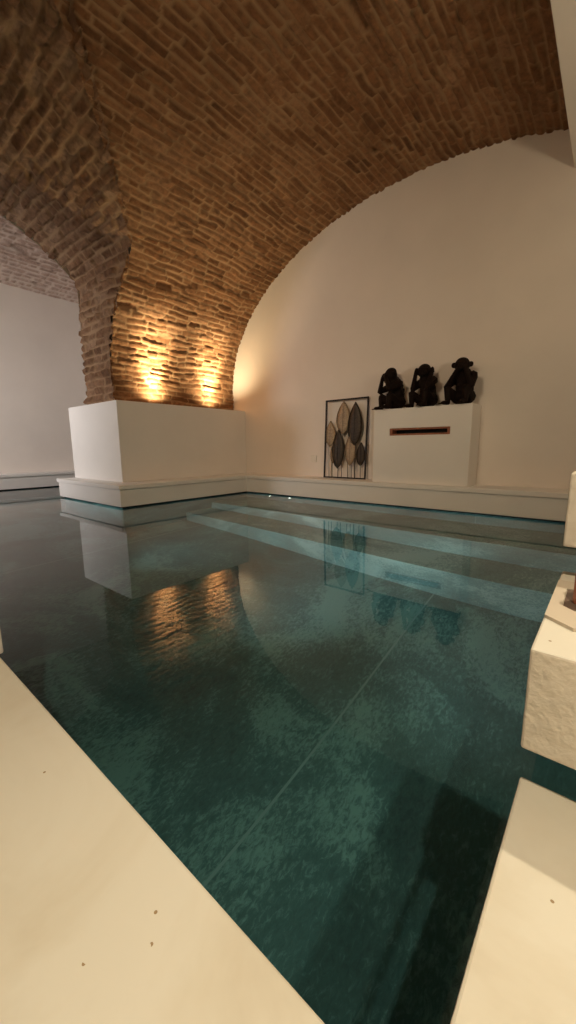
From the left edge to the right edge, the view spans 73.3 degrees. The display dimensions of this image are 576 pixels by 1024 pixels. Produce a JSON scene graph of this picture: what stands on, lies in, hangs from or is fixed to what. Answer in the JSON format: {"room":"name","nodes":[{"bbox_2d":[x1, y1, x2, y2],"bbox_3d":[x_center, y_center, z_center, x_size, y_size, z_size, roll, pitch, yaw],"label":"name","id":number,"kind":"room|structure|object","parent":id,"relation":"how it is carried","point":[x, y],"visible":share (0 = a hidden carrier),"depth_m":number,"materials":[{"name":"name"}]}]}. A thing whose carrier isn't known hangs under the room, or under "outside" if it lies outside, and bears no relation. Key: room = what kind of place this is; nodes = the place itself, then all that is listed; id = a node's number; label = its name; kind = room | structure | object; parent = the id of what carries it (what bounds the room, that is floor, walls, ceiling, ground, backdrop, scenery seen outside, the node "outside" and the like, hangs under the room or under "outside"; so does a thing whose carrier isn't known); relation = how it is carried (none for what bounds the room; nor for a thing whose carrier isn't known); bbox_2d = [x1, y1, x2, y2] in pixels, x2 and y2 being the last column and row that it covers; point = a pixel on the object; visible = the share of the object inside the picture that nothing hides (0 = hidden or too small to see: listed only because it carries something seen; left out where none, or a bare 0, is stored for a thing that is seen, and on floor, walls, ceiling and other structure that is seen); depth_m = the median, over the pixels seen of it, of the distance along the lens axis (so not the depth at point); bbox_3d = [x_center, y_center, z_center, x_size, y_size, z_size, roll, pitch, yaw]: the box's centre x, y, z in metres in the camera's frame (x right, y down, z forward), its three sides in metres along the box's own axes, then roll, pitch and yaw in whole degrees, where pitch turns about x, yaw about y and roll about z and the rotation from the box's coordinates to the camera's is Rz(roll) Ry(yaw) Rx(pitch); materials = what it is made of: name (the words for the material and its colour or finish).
{"room":"indoor swimming pool","nodes":[
{"label":"indoor swimming pool","id":0,"kind":"room"},
{"bbox_2d":[0,215,78,303],"bbox_3d":[-3.877,-3.412,4.287,2.157,0.651,5.440,7,12,39],"label":"ceiling","id":1,"kind":"structure","parent":0,"point":[24,264],"depth_m":5.55,"materials":[{"name":"brick"}]},
{"bbox_2d":[0,283,86,473],"bbox_3d":[-4.724,-1.911,5.268,0.100,3.100,5.445,7,12,39],"label":"wall","id":2,"kind":"structure","parent":0,"point":[42,377],"depth_m":6.11,"materials":[{"name":"paint"}]},
{"bbox_2d":[0,470,74,489],"bbox_3d":[-4.004,-0.503,6.061,0.285,0.221,3.694,7,12,39],"label":"ledge","id":3,"kind":"object","parent":2,"relation":"attached to","point":[31,479],"visible":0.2,"depth_m":5.95,"materials":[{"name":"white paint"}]},
{"bbox_2d":[0,0,132,404],"bbox_3d":[-2.284,-1.396,2.541,2.989,3.099,3.105,7,12,39],"label":"arch","id":4,"kind":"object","parent":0,"point":[57,185],"depth_m":3.19,"materials":[{"name":"brick"}]},
{"bbox_2d":[3,215,130,399],"bbox_3d":[-3.052,-1.866,3.865,0.001,3.590,5.445,7,12,39],"label":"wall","id":5,"kind":"structure","parent":0,"point":[65,269],"depth_m":4.38,"materials":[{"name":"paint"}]},
{"bbox_2d":[0,658,324,1023],"bbox_3d":[-2.624,0.413,1.463,8.398,0.123,1.749,7,12,39],"label":"floor","id":6,"kind":"structure","parent":0,"point":[101,922],"depth_m":0.48,"materials":[{"name":"beige stone"}]},
{"bbox_2d":[0,630,2,653],"bbox_3d":[-1.078,0.095,1.017,0.426,0.627,0.407,7,12,39],"label":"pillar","id":7,"kind":"structure","parent":6,"relation":"on","point":[1,644],"depth_m":1.08,"materials":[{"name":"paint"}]},
{"bbox_2d":[54,0,568,409],"bbox_3d":[-1.001,-1.874,2.135,4.022,2.125,5.450,7,12,39],"label":"ceiling","id":8,"kind":"structure","parent":0,"point":[239,131],"depth_m":2.95,"materials":[{"name":"brick"}]},
{"bbox_2d":[233,129,575,488],"bbox_3d":[0.314,-2.101,4.642,8.600,3.600,0.100,7,12,39],"label":"wall","id":9,"kind":"structure","parent":0,"point":[471,255],"depth_m":3.61,"materials":[{"name":"paint"}]},
{"bbox_2d":[311,455,316,461],"bbox_3d":[0.320,-0.661,4.814,0.084,0.084,0.013,7,12,39],"label":"wall socket","id":10,"kind":"object","parent":9,"relation":"attached to","point":[313,457],"visible":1,"depth_m":4.81,"materials":[{"name":"beige plastic"}]},
{"bbox_2d":[246,474,568,520],"bbox_3d":[1.478,-0.154,3.715,5.048,0.221,0.330,7,12,39],"label":"ledge","id":11,"kind":"object","parent":9,"relation":"attached to","point":[525,502],"visible":0.97,"depth_m":3.64,"materials":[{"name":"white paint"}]},
{"bbox_2d":[323,396,369,479],"bbox_3d":[0.654,-0.835,4.426,0.560,0.900,0.064,7,12,39],"label":"panel","id":12,"kind":"object","parent":11,"relation":"on","point":[346,420],"visible":1,"depth_m":4.40,"materials":[{"name":"black metal"}]},
{"bbox_2d":[373,403,480,486],"bbox_3d":[1.326,-0.646,3.793,0.935,0.727,0.275,7,12,39],"label":"pedestal","id":13,"kind":"object","parent":11,"relation":"on","point":[427,445],"visible":1,"depth_m":3.63,"materials":[{"name":"paint"}]},
{"bbox_2d":[372,368,405,409],"bbox_3d":[1.038,-1.237,3.893,0.309,0.409,0.255,-3,10,-12],"label":"statue","id":14,"kind":"object","parent":13,"relation":"on","point":[394,399],"visible":0.97,"depth_m":3.83,"materials":[{"name":"black wood"}]},
{"bbox_2d":[402,364,437,407],"bbox_3d":[1.293,-1.203,3.692,0.309,0.405,0.241,-5,11,-26],"label":"statue","id":15,"kind":"object","parent":13,"relation":"on","point":[427,381],"visible":0.98,"depth_m":3.65,"materials":[{"name":"black wood"}]},
{"bbox_2d":[438,357,477,404],"bbox_3d":[1.550,-1.171,3.464,0.316,0.412,0.286,-7,12,-36],"label":"statue","id":16,"kind":"object","parent":13,"relation":"on","point":[464,379],"visible":0.98,"depth_m":3.42,"materials":[{"name":"black wood"}]},
{"bbox_2d":[450,777,575,1023],"bbox_3d":[0.782,0.634,0.079,1.366,0.170,0.448,7,12,39],"label":"pool deck","id":17,"kind":"structure","parent":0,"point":[521,966],"depth_m":0.46,"materials":[{"name":"beige stone"}]},
{"bbox_2d":[550,0,575,167],"bbox_3d":[1.092,-2.417,0.268,1.742,0.540,5.443,7,12,39],"label":"wall","id":18,"kind":"structure","parent":0,"point":[563,11],"depth_m":2.06,"materials":[{"name":"paint"}]},
{"bbox_3d":[-0.936,0.699,3.467,8.280,1.288,3.710,7,12,39],"label":"basin","id":19,"kind":"object","parent":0,"visible":0},
{"bbox_2d":[0,486,564,522],"bbox_3d":[-0.897,0.041,3.412,8.280,0.027,3.570,7,12,39],"label":"slot","id":20,"kind":"structure","parent":19,"relation":"on","point":[48,486],"depth_m":4.12,"materials":[{"name":"black"}]},
{"bbox_2d":[57,473,258,506],"bbox_3d":[-1.618,-0.367,5.136,1.582,0.221,2.080,7,12,39],"label":"ledge","id":21,"kind":"object","parent":20,"relation":"on","point":[119,494],"visible":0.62,"depth_m":4.36,"materials":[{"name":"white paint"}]},
{"bbox_2d":[68,400,246,481],"bbox_3d":[-1.671,-0.933,5.221,1.224,0.868,1.870,7,12,39],"label":"plinth","id":22,"kind":"object","parent":21,"relation":"on","point":[114,440],"visible":1,"depth_m":4.59,"materials":[{"name":"white paint"}]},
{"bbox_2d":[0,486,575,1023],"bbox_3d":[-0.932,0.055,3.338,8.240,0.001,3.610,7,12,39],"label":"pool water","id":23,"kind":"object","parent":19,"relation":"in","point":[316,706],"visible":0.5,"depth_m":0.95,"materials":[{"name":"teal liquid"}]},
{"bbox_3d":[1.816,-0.422,0.007,0.100,4.600,5.445,7,12,39],"label":"wall","id":24,"kind":"structure","parent":0,"visible":0},
{"bbox_2d":[521,571,575,769],"bbox_3d":[1.050,0.329,0.357,1.366,0.171,0.483,7,12,39],"label":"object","id":25,"kind":"structure","parent":24,"relation":"attached to","point":[549,719],"depth_m":0.59,"materials":[{"name":"white stone"}]},
{"bbox_2d":[544,580,575,631],"bbox_3d":[0.583,0.181,0.731,0.142,0.006,0.275,7,12,39],"label":"tray","id":26,"kind":"object","parent":25,"relation":"on","point":[561,609],"visible":1,"depth_m":0.73,"materials":[{"name":"stone"}]},
{"bbox_2d":[572,574,575,603],"bbox_3d":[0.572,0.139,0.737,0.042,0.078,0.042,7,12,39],"label":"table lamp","id":27,"kind":"object","parent":26,"relation":"on","point":[574,591],"visible":1,"depth_m":0.74,"materials":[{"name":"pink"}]},
{"bbox_2d":[563,471,575,547],"bbox_3d":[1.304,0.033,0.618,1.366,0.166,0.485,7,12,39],"label":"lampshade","id":28,"kind":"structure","parent":24,"relation":"attached to","point":[569,540],"depth_m":0.86,"materials":[{"name":"white fabric"}]}
]}

